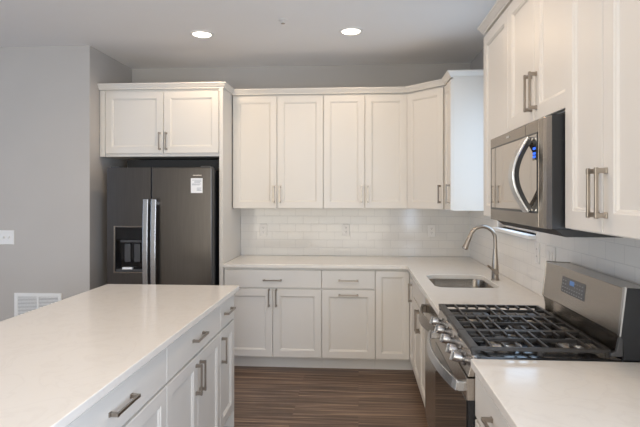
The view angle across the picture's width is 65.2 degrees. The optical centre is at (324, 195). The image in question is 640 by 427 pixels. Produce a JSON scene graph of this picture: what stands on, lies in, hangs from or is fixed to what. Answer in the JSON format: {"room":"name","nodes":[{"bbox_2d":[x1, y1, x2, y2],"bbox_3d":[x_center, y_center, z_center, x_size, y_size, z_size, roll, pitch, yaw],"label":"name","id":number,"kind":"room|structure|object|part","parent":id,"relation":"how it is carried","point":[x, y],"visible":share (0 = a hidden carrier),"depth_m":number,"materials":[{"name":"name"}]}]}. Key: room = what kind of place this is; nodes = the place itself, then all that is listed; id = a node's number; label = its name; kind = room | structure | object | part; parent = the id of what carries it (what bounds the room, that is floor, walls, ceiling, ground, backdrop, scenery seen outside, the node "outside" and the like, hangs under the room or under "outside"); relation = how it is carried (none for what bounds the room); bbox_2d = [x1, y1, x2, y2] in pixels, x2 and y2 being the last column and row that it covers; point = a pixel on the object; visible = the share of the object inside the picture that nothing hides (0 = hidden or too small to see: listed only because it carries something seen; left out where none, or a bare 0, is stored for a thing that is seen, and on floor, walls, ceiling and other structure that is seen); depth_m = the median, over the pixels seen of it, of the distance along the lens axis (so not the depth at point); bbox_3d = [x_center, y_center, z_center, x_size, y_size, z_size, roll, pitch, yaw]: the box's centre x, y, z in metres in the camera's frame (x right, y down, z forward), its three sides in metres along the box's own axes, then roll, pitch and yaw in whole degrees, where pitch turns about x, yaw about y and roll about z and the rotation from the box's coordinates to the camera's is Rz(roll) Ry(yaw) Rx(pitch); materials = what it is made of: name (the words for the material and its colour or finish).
{"room":"kitchen","nodes":[
{"label":"kitchen","id":0,"kind":"room"},
{"bbox_2d":[0,45,131,321],"bbox_3d":[-3.723,0.112,4.824,3.523,2.778,0.916,0,0,4],"label":"wall","id":1,"kind":"structure","parent":0,"point":[53,173],"depth_m":4.28,"materials":[{"name":"grey paint"}]},
{"bbox_2d":[0,230,13,244],"bbox_3d":[-2.728,0.356,4.288,0.131,0.122,0.019,0,0,4],"label":"wall switch","id":2,"kind":"object","parent":1,"relation":"attached to","point":[6,236],"visible":1,"depth_m":4.29,"materials":[{"name":"white plastic"}]},
{"bbox_2d":[14,293,61,316],"bbox_3d":[-2.450,1.016,4.274,0.418,0.370,0.010,0,0,4],"label":"air vent","id":3,"kind":"object","parent":1,"relation":"in","point":[23,302],"visible":0.41,"depth_m":4.28,"materials":[{"name":"white metal"}]},
{"bbox_2d":[0,0,510,68],"bbox_3d":[-2.291,-1.327,1.007,7.092,0.100,8.341,0,0,4],"label":"ceiling","id":4,"kind":"structure","parent":0,"point":[138,34],"depth_m":3.87,"materials":[{"name":"paint"}]},
{"bbox_2d":[190,30,213,37],"bbox_3d":[-0.969,-1.272,3.949,0.190,0.009,0.190,0,0,4],"label":"recessed light","id":5,"kind":"object","parent":4,"relation":"in","point":[195,33],"visible":1,"depth_m":3.94,"materials":[{"name":"beige glass"}]},
{"bbox_2d":[279,18,286,23],"bbox_3d":[-0.304,-1.262,3.635,0.064,0.029,0.064,0,0,4],"label":"sprinkler","id":6,"kind":"object","parent":4,"relation":"attached to","point":[281,19],"visible":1,"depth_m":3.63,"materials":[{"name":"silver metal"}]},
{"bbox_2d":[339,27,362,35],"bbox_3d":[0.203,-1.272,3.877,0.190,0.009,0.190,0,0,4],"label":"recessed light","id":7,"kind":"object","parent":4,"relation":"in","point":[350,31],"visible":1,"depth_m":3.87,"materials":[{"name":"beige glass"}]},
{"bbox_2d":[132,63,469,256],"bbox_3d":[-0.208,0.112,4.986,3.470,2.778,0.120,0,0,4],"label":"wall","id":8,"kind":"structure","parent":0,"point":[396,75],"depth_m":4.92,"materials":[{"name":"grey paint"}]},
{"bbox_2d":[233,94,322,208],"bbox_3d":[-0.422,-0.406,4.742,0.836,1.046,0.378,0,0,4],"label":"upper cabinet","id":9,"kind":"object","parent":8,"relation":"attached to","point":[278,139],"visible":0.98,"depth_m":4.59,"materials":[{"name":"white paint"}]},
{"bbox_3d":[-0.644,-0.401,4.612,0.408,1.028,0.020,0,0,4],"label":"door","id":10,"kind":"part","parent":9,"relation":"part of","materials":[{"name":"white paint"}]},
{"bbox_3d":[-0.226,-0.401,4.583,0.421,1.028,0.020,0,0,4],"label":"door","id":11,"kind":"part","parent":9,"relation":"part of","materials":[{"name":"white paint"}]},
{"bbox_2d":[241,209,469,256],"bbox_3d":[0.283,0.343,4.889,2.236,0.484,0.008,0,0,4],"label":"backsplash","id":12,"kind":"structure","parent":8,"relation":"attached to","point":[315,232],"depth_m":4.88,"materials":[{"name":"white tile"}]},
{"bbox_2d":[260,224,266,235],"bbox_3d":[-0.606,0.335,4.941,0.072,0.116,0.009,0,0,4],"label":"wall outlet","id":13,"kind":"object","parent":12,"relation":"attached to","point":[263,227],"visible":1,"depth_m":4.94,"materials":[{"name":"white plastic"}]},
{"bbox_2d":[342,224,349,235],"bbox_3d":[0.206,0.333,4.886,0.072,0.116,0.009,0,0,4],"label":"wall outlet","id":14,"kind":"object","parent":12,"relation":"attached to","point":[345,227],"visible":1,"depth_m":4.88,"materials":[{"name":"white plastic"}]},
{"bbox_2d":[428,225,434,236],"bbox_3d":[1.030,0.337,4.830,0.072,0.116,0.009,0,0,4],"label":"wall outlet","id":15,"kind":"object","parent":12,"relation":"attached to","point":[431,228],"visible":1,"depth_m":4.83,"materials":[{"name":"white plastic"}]},
{"bbox_2d":[323,93,406,208],"bbox_3d":[0.375,-0.406,4.689,0.760,1.046,0.378,0,0,4],"label":"upper cabinet","id":16,"kind":"object","parent":8,"relation":"attached to","point":[365,135],"visible":1,"depth_m":4.54,"materials":[{"name":"white paint"}]},
{"bbox_3d":[0.175,-0.401,4.557,0.373,1.028,0.020,0,0,4],"label":"door","id":17,"kind":"part","parent":16,"relation":"part of","materials":[{"name":"white paint"}]},
{"bbox_3d":[0.554,-0.401,4.531,0.379,1.028,0.020,0,0,4],"label":"door","id":18,"kind":"part","parent":16,"relation":"part of","materials":[{"name":"white paint"}]},
{"bbox_2d":[407,86,445,209],"bbox_3d":[1.056,-0.406,4.517,0.626,1.046,0.629,0,0,4],"label":"upper cabinet","id":19,"kind":"object","parent":8,"relation":"attached to","point":[425,108],"visible":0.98,"depth_m":4.36,"materials":[{"name":"white paint"}]},
{"bbox_3d":[0.964,-0.015,4.224,0.034,0.155,0.015,0,0,-41],"label":"handle","id":20,"kind":"part","parent":19,"relation":"part of","materials":[{"name":"silver metal"}]},
{"bbox_2d":[234,366,428,426],"bbox_3d":[-2.291,1.541,1.007,7.092,0.080,8.341,0,0,4],"label":"floor","id":21,"kind":"structure","parent":0,"point":[263,396],"depth_m":3.71,"materials":[{"name":"brown wood"}]},
{"bbox_2d":[66,348,165,426],"bbox_3d":[-0.986,1.059,1.720,0.654,0.884,0.819,0,0,4],"label":"base cabinet","id":22,"kind":"object","parent":21,"relation":"on","point":[139,400],"visible":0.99,"depth_m":1.82,"materials":[{"name":"white paint"}]},
{"bbox_3d":[-0.677,0.709,1.699,0.034,0.015,0.170,0,0,4],"label":"handle","id":23,"kind":"part","parent":22,"relation":"part of","materials":[{"name":"silver metal"}]},
{"bbox_3d":[-0.690,1.092,1.906,0.020,0.582,0.406,0,0,4],"label":"door","id":24,"kind":"part","parent":22,"relation":"part of","materials":[{"name":"white paint"}]},
{"bbox_2d":[107,159,218,284],"bbox_3d":[-1.361,0.587,4.541,0.899,1.828,0.864,0,0,4],"label":"refrigerator","id":25,"kind":"object","parent":21,"relation":"on","point":[163,215],"visible":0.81,"depth_m":4.18,"materials":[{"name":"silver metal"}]},
{"bbox_3d":[-1.632,0.318,4.225,0.248,0.103,0.048,0,0,4],"label":"dispenser panel","id":26,"kind":"part","parent":25,"relation":"part of","materials":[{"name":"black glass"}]},
{"bbox_3d":[-1.642,0.585,4.237,0.378,1.643,0.075,0,0,4],"label":"freezer door","id":27,"kind":"part","parent":25,"relation":"part of","materials":[{"name":"silver metal"}]},
{"bbox_3d":[-1.632,0.381,4.229,0.180,0.022,0.040,0,0,4],"label":"dispenser spout","id":28,"kind":"part","parent":25,"relation":"part of","materials":[{"name":"grey plastic"}]},
{"bbox_3d":[-1.479,0.454,4.152,0.044,0.855,0.073,0,0,4],"label":"handle","id":29,"kind":"part","parent":25,"relation":"part of","materials":[{"name":"silver metal"}]},
{"bbox_3d":[-1.411,0.454,4.148,0.044,0.855,0.073,0,0,4],"label":"handle","id":30,"kind":"part","parent":25,"relation":"part of","materials":[{"name":"silver metal"}]},
{"bbox_3d":[-1.192,0.585,4.207,0.511,1.643,0.075,0,0,4],"label":"door","id":31,"kind":"part","parent":25,"relation":"part of","materials":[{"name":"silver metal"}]},
{"bbox_2d":[100,88,240,284],"bbox_3d":[-1.410,0.286,4.660,1.110,2.430,0.676,0,0,4],"label":"tall cabinet","id":32,"kind":"object","parent":21,"relation":"on","point":[169,124],"visible":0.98,"depth_m":4.37,"materials":[{"name":"white paint"}]},
{"bbox_3d":[-1.665,-0.640,4.382,0.519,0.538,0.020,0,0,4],"label":"door","id":33,"kind":"part","parent":32,"relation":"part of","materials":[{"name":"white paint"}]},
{"bbox_3d":[-1.159,-0.640,4.348,0.488,0.538,0.020,0,0,4],"label":"door","id":34,"kind":"part","parent":32,"relation":"part of","materials":[{"name":"white paint"}]},
{"bbox_3d":[-0.872,0.286,4.638,0.033,2.430,0.647,0,0,4],"label":"panel","id":35,"kind":"part","parent":32,"relation":"part of","materials":[{"name":"white paint"}]},
{"bbox_2d":[97,69,483,94],"bbox_3d":[-0.315,-0.955,4.287,3.344,0.050,0.607,0,0,4],"label":"crown molding","id":36,"kind":"structure","parent":32,"relation":"on","point":[449,74],"depth_m":4.38,"materials":[{"name":"white paint"}]},
{"bbox_2d":[164,306,219,426],"bbox_3d":[-0.931,1.059,2.538,0.654,0.884,0.819,0,0,4],"label":"base cabinet","id":37,"kind":"object","parent":21,"relation":"on","point":[192,385],"visible":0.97,"depth_m":2.47,"materials":[{"name":"white paint"}]},
{"bbox_2d":[0,284,238,426],"bbox_3d":[-1.084,0.601,2.079,0.888,0.031,2.443,0,0,4],"label":"countertop","id":38,"kind":"structure","parent":37,"relation":"on","point":[58,359],"depth_m":2.01,"materials":[{"name":"white stone"}]},
{"bbox_3d":[-0.662,1.092,2.315,0.020,0.582,0.406,0,0,4],"label":"door","id":39,"kind":"part","parent":37,"relation":"part of","materials":[{"name":"white paint"}]},
{"bbox_3d":[-0.648,0.713,2.519,0.020,0.152,0.816,0,0,4],"label":"drawer","id":40,"kind":"part","parent":37,"relation":"part of","materials":[{"name":"white paint"}]},
{"bbox_3d":[-0.624,0.913,2.486,0.034,0.155,0.015,0,0,4],"label":"handle","id":41,"kind":"part","parent":37,"relation":"part of","materials":[{"name":"silver metal"}]},
{"bbox_3d":[-0.622,0.709,2.517,0.034,0.015,0.170,0,0,4],"label":"handle","id":42,"kind":"part","parent":37,"relation":"part of","materials":[{"name":"silver metal"}]},
{"bbox_3d":[-0.620,0.913,2.549,0.034,0.155,0.015,0,0,4],"label":"handle","id":43,"kind":"part","parent":37,"relation":"part of","materials":[{"name":"silver metal"}]},
{"bbox_3d":[-0.634,1.092,2.724,0.020,0.582,0.406,0,0,4],"label":"door","id":44,"kind":"part","parent":37,"relation":"part of","materials":[{"name":"white paint"}]},
{"bbox_2d":[218,295,235,426],"bbox_3d":[-0.892,1.059,3.114,0.654,0.884,0.334,0,0,4],"label":"base cabinet","id":45,"kind":"object","parent":21,"relation":"on","point":[227,308],"visible":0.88,"depth_m":3.10,"materials":[{"name":"white paint"}]},
{"bbox_3d":[-0.592,0.913,2.958,0.034,0.155,0.015,0,0,4],"label":"handle","id":46,"kind":"part","parent":45,"relation":"part of","materials":[{"name":"silver metal"}]},
{"bbox_3d":[-0.610,0.713,3.088,0.020,0.152,0.316,0,0,4],"label":"drawer","id":47,"kind":"part","parent":45,"relation":"part of","materials":[{"name":"white paint"}]},
{"bbox_3d":[-0.899,1.059,3.275,0.618,0.884,0.014,0,0,4],"label":"panel","id":48,"kind":"part","parent":45,"relation":"part of","materials":[{"name":"white paint"}]},
{"bbox_3d":[-0.583,0.709,3.086,0.034,0.015,0.170,0,0,4],"label":"handle","id":49,"kind":"part","parent":45,"relation":"part of","materials":[{"name":"silver metal"}]},
{"bbox_2d":[224,267,322,367],"bbox_3d":[-0.430,1.059,4.598,0.848,0.884,0.664,0,0,4],"label":"base cabinet","id":50,"kind":"object","parent":21,"relation":"on","point":[278,311],"visible":0.94,"depth_m":4.30,"materials":[{"name":"white paint"}]},
{"bbox_3d":[-0.658,1.092,4.325,0.420,0.582,0.020,0,0,4],"label":"door","id":51,"kind":"part","parent":50,"relation":"part of","materials":[{"name":"white paint"}]},
{"bbox_3d":[-0.448,0.713,4.311,0.841,0.152,0.020,0,0,4],"label":"drawer","id":52,"kind":"part","parent":50,"relation":"part of","materials":[{"name":"white paint"}]},
{"bbox_3d":[-0.236,1.092,4.297,0.417,0.582,0.020,0,0,4],"label":"door","id":53,"kind":"part","parent":50,"relation":"part of","materials":[{"name":"white paint"}]},
{"bbox_2d":[322,268,374,368],"bbox_3d":[0.220,1.059,4.555,0.454,0.884,0.664,0,0,4],"label":"base cabinet","id":54,"kind":"object","parent":21,"relation":"on","point":[348,295],"visible":0.98,"depth_m":4.26,"materials":[{"name":"white paint"}]},
{"bbox_3d":[0.199,0.719,4.240,0.170,0.015,0.034,0,0,4],"label":"handle","id":55,"kind":"part","parent":54,"relation":"part of","materials":[{"name":"silver metal"}]},
{"bbox_3d":[0.201,0.713,4.267,0.451,0.152,0.020,0,0,4],"label":"drawer","id":56,"kind":"part","parent":54,"relation":"part of","materials":[{"name":"white paint"}]},
{"bbox_3d":[0.201,1.092,4.267,0.451,0.582,0.020,0,0,4],"label":"door","id":57,"kind":"part","parent":54,"relation":"part of","materials":[{"name":"white paint"}]},
{"bbox_2d":[375,269,413,369],"bbox_3d":[0.899,1.059,4.388,0.920,0.884,0.906,0,0,4],"label":"base cabinet","id":58,"kind":"object","parent":21,"relation":"on","point":[394,296],"visible":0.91,"depth_m":4.24,"materials":[{"name":"white paint"}]},
{"bbox_2d":[223,255,553,314],"bbox_3d":[0.202,0.601,3.736,2.227,0.031,2.302,0,0,4],"label":"countertop","id":59,"kind":"structure","parent":58,"relation":"on","point":[505,291],"depth_m":3.98,"materials":[{"name":"white stone"}]},
{"bbox_2d":[429,279,493,287],"bbox_3d":[0.934,0.713,3.450,0.445,0.193,0.556,0,0,4],"label":"sink","id":60,"kind":"object","parent":59,"relation":"in","point":[450,283],"visible":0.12,"depth_m":3.71,"materials":[{"name":"silver metal"}]},
{"bbox_2d":[462,225,498,280],"bbox_3d":[1.085,0.393,3.477,0.254,0.384,0.077,0,0,4],"label":"faucet","id":61,"kind":"object","parent":59,"relation":"on","point":[495,268],"visible":1,"depth_m":3.47,"materials":[{"name":"silver metal"}]},
{"bbox_3d":[1.101,0.288,3.487,0.192,0.174,0.026,0,0,4],"label":"spout","id":62,"kind":"part","parent":61,"relation":"part of","materials":[{"name":"silver metal"}]},
{"bbox_3d":[0.689,0.786,4.053,0.034,0.150,0.015,0,0,4],"label":"handle","id":63,"kind":"part","parent":58,"relation":"part of","materials":[{"name":"silver metal"}]},
{"bbox_3d":[0.719,1.010,4.094,0.020,0.746,0.291,0,0,4],"label":"door","id":64,"kind":"part","parent":58,"relation":"part of","materials":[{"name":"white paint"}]},
{"bbox_2d":[413,279,424,405],"bbox_3d":[0.970,1.059,3.538,0.664,0.884,0.779,0,0,4],"label":"base cabinet","id":65,"kind":"object","parent":21,"relation":"on","point":[419,297],"visible":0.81,"depth_m":3.56,"materials":[{"name":"white paint"}]},
{"bbox_3d":[0.696,1.092,3.752,0.020,0.582,0.386,0,0,4],"label":"door","id":66,"kind":"part","parent":65,"relation":"part of","materials":[{"name":"white paint"}]},
{"bbox_3d":[0.658,0.893,3.590,0.034,0.155,0.015,0,0,4],"label":"handle","id":67,"kind":"part","parent":65,"relation":"part of","materials":[{"name":"silver metal"}]},
{"bbox_3d":[0.654,0.893,3.528,0.034,0.155,0.015,0,0,4],"label":"handle","id":68,"kind":"part","parent":65,"relation":"part of","materials":[{"name":"silver metal"}]},
{"bbox_3d":[0.682,0.713,3.557,0.020,0.152,0.776,0,0,4],"label":"drawer","id":69,"kind":"part","parent":65,"relation":"part of","materials":[{"name":"white paint"}]},
{"bbox_3d":[0.669,1.092,3.363,0.020,0.582,0.386,0,0,4],"label":"door","id":70,"kind":"part","parent":65,"relation":"part of","materials":[{"name":"white paint"}]},
{"bbox_2d":[419,297,437,426],"bbox_3d":[0.889,1.060,2.845,0.694,0.881,0.603,0,0,4],"label":"dishwasher","id":71,"kind":"object","parent":21,"relation":"on","point":[426,308],"visible":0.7,"depth_m":2.93,"materials":[{"name":"silver metal"}]},
{"bbox_3d":[0.579,0.701,2.866,0.072,0.057,0.521,0,0,4],"label":"handle","id":72,"kind":"part","parent":71,"relation":"part of","materials":[{"name":"silver metal"}]},
{"bbox_3d":[0.630,1.006,2.862,0.034,0.754,0.603,0,0,4],"label":"door","id":73,"kind":"part","parent":71,"relation":"part of","materials":[{"name":"silver metal"}]},
{"bbox_2d":[475,374,509,426],"bbox_3d":[0.822,1.059,1.443,0.679,0.884,0.669,0,0,4],"label":"base cabinet","id":74,"kind":"object","parent":21,"relation":"on","point":[487,414],"visible":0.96,"depth_m":1.64,"materials":[{"name":"white paint"}]},
{"bbox_3d":[0.538,1.092,1.633,0.020,0.582,0.326,0,0,4],"label":"door","id":75,"kind":"part","parent":74,"relation":"part of","materials":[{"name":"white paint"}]},
{"bbox_3d":[0.501,0.699,1.488,0.034,0.015,0.170,0,0,4],"label":"handle","id":76,"kind":"part","parent":74,"relation":"part of","materials":[{"name":"silver metal"}]},
{"bbox_2d":[471,359,639,426],"bbox_3d":[0.823,0.601,1.313,0.662,0.031,0.931,0,0,4],"label":"countertop","id":77,"kind":"structure","parent":74,"relation":"on","point":[527,393],"depth_m":1.50,"materials":[{"name":"white stone"}]},
{"bbox_2d":[427,261,639,426],"bbox_3d":[0.831,0.912,2.159,0.749,1.178,0.756,0,0,4],"label":"gas range","id":78,"kind":"object","parent":21,"relation":"on","point":[596,317],"visible":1,"depth_m":2.01,"materials":[{"name":"grey metal"}]},
{"bbox_3d":[0.545,0.614,2.432,0.055,0.052,0.048,0,0,4],"label":"knob","id":79,"kind":"part","parent":78,"relation":"part of","materials":[{"name":"metal"}]},
{"bbox_3d":[0.535,0.614,2.283,0.055,0.052,0.048,0,0,4],"label":"knob","id":80,"kind":"part","parent":78,"relation":"part of","materials":[{"name":"metal"}]},
{"bbox_3d":[0.500,0.694,2.182,0.086,0.045,0.702,0,0,4],"label":"handle","id":81,"kind":"part","parent":78,"relation":"part of","materials":[{"name":"silver metal"}]},
{"bbox_3d":[0.525,0.614,2.133,0.055,0.052,0.048,0,0,4],"label":"knob","id":82,"kind":"part","parent":78,"relation":"part of","materials":[{"name":"metal"}]},
{"bbox_3d":[0.555,0.699,2.178,0.036,0.080,0.750,0,0,4],"label":"door rail","id":83,"kind":"part","parent":78,"relation":"part of","materials":[{"name":"silver metal"}]},
{"bbox_3d":[0.515,0.614,1.988,0.055,0.052,0.048,0,0,4],"label":"knob","id":84,"kind":"part","parent":78,"relation":"part of","materials":[{"name":"metal"}]},
{"bbox_3d":[0.559,0.614,2.178,0.034,0.078,0.750,0,0,4],"label":"control panel","id":85,"kind":"part","parent":78,"relation":"part of","materials":[{"name":"silver metal"}]},
{"bbox_3d":[0.509,0.614,1.899,0.055,0.052,0.048,0,0,4],"label":"knob","id":86,"kind":"part","parent":78,"relation":"part of","materials":[{"name":"metal"}]},
{"bbox_3d":[0.557,0.959,2.178,0.031,0.600,0.748,0,0,4],"label":"oven door","id":87,"kind":"part","parent":78,"relation":"part of","materials":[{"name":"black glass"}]},
{"bbox_3d":[0.726,0.575,2.379,0.148,0.016,0.148,0,0,4],"label":"burner","id":88,"kind":"part","parent":78,"relation":"part of","materials":[{"name":"metal"}]},
{"bbox_3d":[0.698,0.575,1.956,0.136,0.016,0.136,0,0,4],"label":"burner","id":89,"kind":"part","parent":78,"relation":"part of","materials":[{"name":"metal"}]},
{"bbox_2d":[451,312,621,361],"bbox_3d":[0.820,0.587,2.160,0.514,0.016,0.755,0,0,4],"label":"cooktop","id":90,"kind":"object","parent":78,"relation":"in","point":[468,354],"depth_m":1.90,"materials":[{"name":"metal"}]},
{"bbox_2d":[562,279,582,298],"bbox_3d":[1.078,0.405,2.183,0.006,0.051,0.204,0,0,4],"label":"control panel","id":91,"kind":"object","parent":78,"relation":"attached to","point":[571,288],"depth_m":2.18,"materials":[{"name":"grey plastic"}]},
{"bbox_3d":[0.967,0.575,1.938,0.120,0.016,0.120,0,0,4],"label":"burner","id":92,"kind":"part","parent":78,"relation":"part of","materials":[{"name":"metal"}]},
{"bbox_3d":[1.053,0.411,1.773,0.026,0.174,0.015,0,0,4],"label":"trim","id":93,"kind":"part","parent":78,"relation":"part of","materials":[{"name":"silver metal"}]},
{"bbox_2d":[470,47,534,292],"bbox_3d":[1.187,0.112,0.772,0.120,2.778,8.101,0,0,4],"label":"wall","id":94,"kind":"structure","parent":0,"point":[477,63],"depth_m":4.41,"materials":[{"name":"grey paint"}]},
{"bbox_2d":[444,77,483,210],"bbox_3d":[1.150,-0.406,4.057,0.376,1.046,0.284,0,0,4],"label":"upper cabinet","id":95,"kind":"object","parent":94,"relation":"attached to","point":[463,96],"visible":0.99,"depth_m":3.92,"materials":[{"name":"white paint"}]},
{"bbox_3d":[0.972,-0.015,3.958,0.034,0.155,0.015,0,0,4],"label":"handle","id":96,"kind":"part","parent":95,"relation":"part of","materials":[{"name":"silver metal"}]},
{"bbox_3d":[1.006,-0.401,4.066,0.020,1.028,0.281,0,0,4],"label":"door","id":97,"kind":"part","parent":95,"relation":"part of","materials":[{"name":"white paint"}]},
{"bbox_2d":[484,8,507,216],"bbox_3d":[1.072,-0.406,2.647,0.343,1.046,0.473,0,0,4],"label":"upper cabinet","id":98,"kind":"object","parent":94,"relation":"attached to","point":[496,39],"visible":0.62,"depth_m":2.70,"materials":[{"name":"white paint"}]},
{"bbox_2d":[491,225,535,238],"bbox_3d":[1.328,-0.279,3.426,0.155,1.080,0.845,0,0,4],"label":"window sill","id":99,"kind":"structure","parent":94,"relation":"in","point":[506,230],"depth_m":3.36,"materials":[{"name":"white paint"}]},
{"bbox_2d":[508,0,564,131],"bbox_3d":[1.014,-0.616,2.034,0.376,0.626,0.756,0,0,4],"label":"upper cabinet","id":100,"kind":"object","parent":94,"relation":"attached to","point":[536,28],"visible":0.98,"depth_m":2.03,"materials":[{"name":"white paint"}]},
{"bbox_2d":[477,0,512,34],"bbox_3d":[0.994,-0.955,2.015,0.378,0.050,1.815,0,0,5],"label":"crown molding","id":101,"kind":"structure","parent":100,"relation":"on","point":[500,6],"depth_m":2.64,"materials":[{"name":"white paint"}]},
{"bbox_3d":[0.883,-0.611,2.240,0.020,0.608,0.359,0,0,4],"label":"door","id":102,"kind":"part","parent":100,"relation":"part of","materials":[{"name":"white paint"}]},
{"bbox_3d":[0.846,-0.427,2.089,0.034,0.155,0.015,0,0,4],"label":"handle","id":103,"kind":"part","parent":100,"relation":"part of","materials":[{"name":"silver metal"}]},
{"bbox_3d":[0.842,-0.427,2.031,0.034,0.155,0.015,0,0,4],"label":"handle","id":104,"kind":"part","parent":100,"relation":"part of","materials":[{"name":"silver metal"}]},
{"bbox_3d":[0.858,-0.611,1.862,0.020,0.608,0.389,0,0,4],"label":"door","id":105,"kind":"part","parent":100,"relation":"part of","materials":[{"name":"white paint"}]},
{"bbox_2d":[491,114,623,237],"bbox_3d":[0.953,-0.069,2.040,0.498,0.415,0.743,0,0,4],"label":"microwave","id":106,"kind":"object","parent":100,"relation":"attached to","point":[528,161],"visible":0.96,"depth_m":1.84,"materials":[{"name":"silver metal"}]},
{"bbox_3d":[0.786,-0.080,2.102,0.010,0.385,0.642,0,0,4],"label":"door","id":107,"kind":"part","parent":106,"relation":"part of","materials":[{"name":"silver metal"}]},
{"bbox_3d":[0.728,-0.078,1.870,0.071,0.282,0.052,0,0,4],"label":"handle","id":108,"kind":"part","parent":106,"relation":"part of","materials":[{"name":"silver metal"}]},
{"bbox_3d":[0.759,-0.080,1.708,0.010,0.385,0.054,0,0,4],"label":"trim","id":109,"kind":"part","parent":106,"relation":"part of","materials":[{"name":"silver metal"}]},
{"bbox_2d":[470,211,639,296],"bbox_3d":[1.261,0.371,2.818,0.008,0.540,3.993,0,0,4],"label":"backsplash","id":110,"kind":"structure","parent":94,"relation":"attached to","point":[619,258],"depth_m":2.90,"materials":[{"name":"white tile"}]},
{"bbox_2d":[535,243,539,263],"bbox_3d":[1.263,0.341,2.977,0.009,0.120,0.070,0,0,4],"label":"wall outlet","id":111,"kind":"object","parent":110,"relation":"attached to","point":[537,245],"visible":1,"depth_m":2.97,"materials":[{"name":"white plastic"}]},
{"bbox_2d":[546,245,555,260],"bbox_3d":[1.248,0.340,2.772,0.010,0.122,0.130,0,0,4],"label":"wall switch","id":112,"kind":"object","parent":110,"relation":"attached to","point":[550,251],"visible":0.55,"depth_m":2.76,"materials":[{"name":"white plastic"}]},
{"bbox_2d":[565,0,639,239],"bbox_3d":[0.953,-0.409,1.386,0.412,1.040,0.538,0,0,4],"label":"upper cabinet","id":113,"kind":"object","parent":94,"relation":"attached to","point":[602,37],"visible":1,"depth_m":1.42,"materials":[{"name":"white paint"}]},
{"bbox_3d":[0.800,-0.404,1.537,0.020,1.022,0.254,0,0,4],"label":"door","id":114,"kind":"part","parent":113,"relation":"part of","materials":[{"name":"white paint"}]},
{"bbox_3d":[0.766,-0.008,1.434,0.034,0.142,0.015,0,0,4],"label":"handle","id":115,"kind":"part","parent":113,"relation":"part of","materials":[{"name":"silver metal"}]},
{"bbox_3d":[0.763,-0.008,1.386,0.034,0.142,0.015,0,0,4],"label":"handle","id":116,"kind":"part","parent":113,"relation":"part of","materials":[{"name":"silver metal"}]},
{"bbox_3d":[0.782,-0.404,1.268,0.020,1.022,0.276,0,0,4],"label":"door","id":117,"kind":"part","parent":113,"relation":"part of","materials":[{"name":"white paint"}]}
]}

